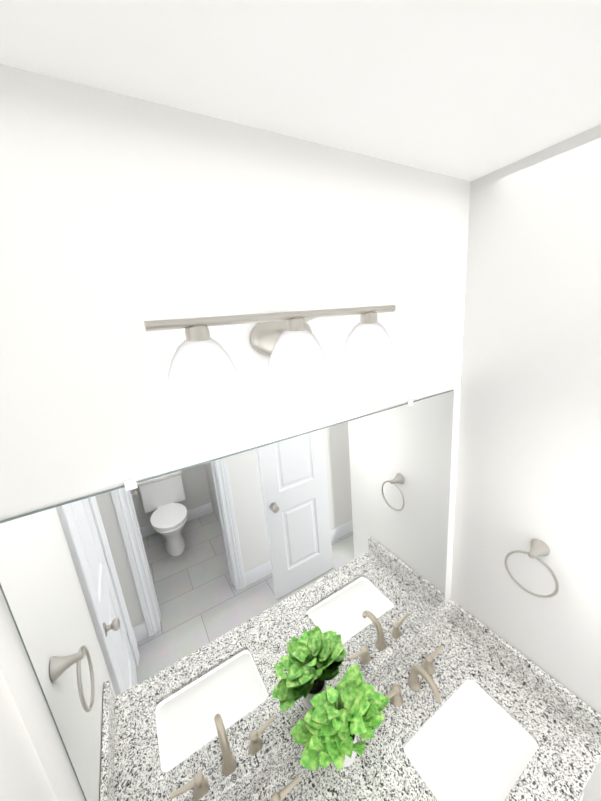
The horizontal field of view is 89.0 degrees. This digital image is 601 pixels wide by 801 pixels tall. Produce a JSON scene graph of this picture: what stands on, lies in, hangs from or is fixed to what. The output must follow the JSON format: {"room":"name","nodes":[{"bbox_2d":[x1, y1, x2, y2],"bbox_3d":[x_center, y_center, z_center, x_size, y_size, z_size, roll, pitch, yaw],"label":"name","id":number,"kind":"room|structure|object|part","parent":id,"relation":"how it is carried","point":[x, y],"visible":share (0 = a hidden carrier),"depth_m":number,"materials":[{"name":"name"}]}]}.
{"room":"bathroom","nodes":[
{"label":"bathroom","id":0,"kind":"room"},
{"bbox_2d":[0,669,57,800],"bbox_3d":[-0.438,0.936,0.342,0.120,2.780,0.796,-13,16,-29],"label":"wall","id":1,"kind":"structure","parent":0,"point":[23,776],"depth_m":0.62,"materials":[{"name":"white paint"}]},
{"bbox_2d":[0,64,470,800],"bbox_3d":[0.493,0.592,1.376,2.840,2.780,0.128,-13,16,-29],"label":"wall","id":2,"kind":"structure","parent":0,"point":[122,218],"depth_m":0.76,"materials":[{"name":"white paint"}]},
{"bbox_3d":[0.059,0.627,1.047,1.436,1.100,0.005,-13,16,-29],"label":"mirror","id":3,"kind":"part","parent":2,"relation":"part of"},
{"bbox_2d":[144,305,395,431],"bbox_3d":[-0.029,-0.095,0.715,0.579,0.212,0.226,-13,16,-29],"label":"sconce","id":4,"kind":"object","parent":2,"relation":"attached to","point":[204,390],"visible":1,"depth_m":0.62,"materials":[{"name":"white glass"}]},
{"bbox_2d":[206,599,453,800],"bbox_3d":[0.119,1.214,1.193,1.534,0.111,0.020,-13,16,-29],"label":"backsplash","id":5,"kind":"structure","parent":2,"relation":"attached to","point":[255,776],"depth_m":1.11,"materials":[{"name":"grey stone"}]},
{"bbox_2d":[0,0,600,181],"bbox_3d":[1.184,-0.507,-0.307,2.840,0.060,3.290,-13,16,-29],"label":"ceiling","id":6,"kind":"structure","parent":0,"point":[469,90],"depth_m":0.54,"materials":[{"name":"white paint"}]},
{"bbox_2d":[451,125,600,800],"bbox_3d":[0.978,0.610,1.144,0.120,2.780,0.780,-13,16,-29],"label":"wall","id":7,"kind":"structure","parent":0,"point":[529,456],"depth_m":1.07,"materials":[{"name":"white paint"}]},
{"bbox_2d":[450,603,600,746],"bbox_3d":[0.918,1.116,1.306,0.020,0.111,0.573,-13,16,-29],"label":"backsplash","id":8,"kind":"structure","parent":7,"relation":"attached to","point":[583,717],"depth_m":1.24,"materials":[{"name":"grey stone"}]},
{"bbox_2d":[504,539,558,597],"bbox_3d":[0.868,0.623,1.139,0.075,0.201,0.171,-13,16,-29],"label":"towel ring","id":9,"kind":"object","parent":7,"relation":"attached to","point":[539,547],"visible":1,"depth_m":1.12,"materials":[{"name":"grey metal"}]},
{"bbox_3d":[1.419,2.234,0.395,2.840,0.060,3.290,-13,16,-29],"label":"floor","id":10,"kind":"structure","parent":0,"visible":0},
{"bbox_2d":[578,759,599,800],"bbox_3d":[0.308,1.718,1.062,1.534,0.791,0.606,-13,16,-29],"label":"bathroom vanity","id":11,"kind":"object","parent":10,"relation":"on","point":[598,759],"depth_m":1.03,"materials":[{"name":"white"}]},
{"bbox_2d":[246,623,600,800],"bbox_3d":[0.272,1.327,0.966,1.534,0.020,0.597,-13,16,-29],"label":"countertop","id":12,"kind":"structure","parent":11,"relation":"on","point":[560,769],"depth_m":1.09,"materials":[{"name":"grey stone"}]},
{"bbox_2d":[262,771,301,800],"bbox_3d":[-0.141,1.303,0.890,0.382,0.132,0.154,-13,16,-29],"label":"faucet","id":13,"kind":"object","parent":12,"relation":"on","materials":[{"name":"silver metal"}]},
{"bbox_2d":[290,663,389,771],"bbox_3d":[0.164,1.156,1.069,0.367,0.276,0.206,-13,16,-29],"label":"plant","id":14,"kind":"object","parent":12,"relation":"on","point":[344,712],"visible":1,"depth_m":1.04,"materials":[{"name":"green plant"}]},
{"bbox_2d":[382,643,445,714],"bbox_3d":[0.503,1.155,1.250,0.382,0.132,0.154,-13,16,-29],"label":"faucet","id":15,"kind":"object","parent":12,"relation":"on","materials":[{"name":"silver metal"}]},
{"bbox_2d":[402,675,541,800],"bbox_3d":[0.625,1.333,1.131,0.490,0.157,0.325,-13,16,-29],"label":"sink","id":16,"kind":"object","parent":12,"relation":"in","point":[475,750],"depth_m":1.13,"materials":[{"name":"white ceramic"}]}
]}

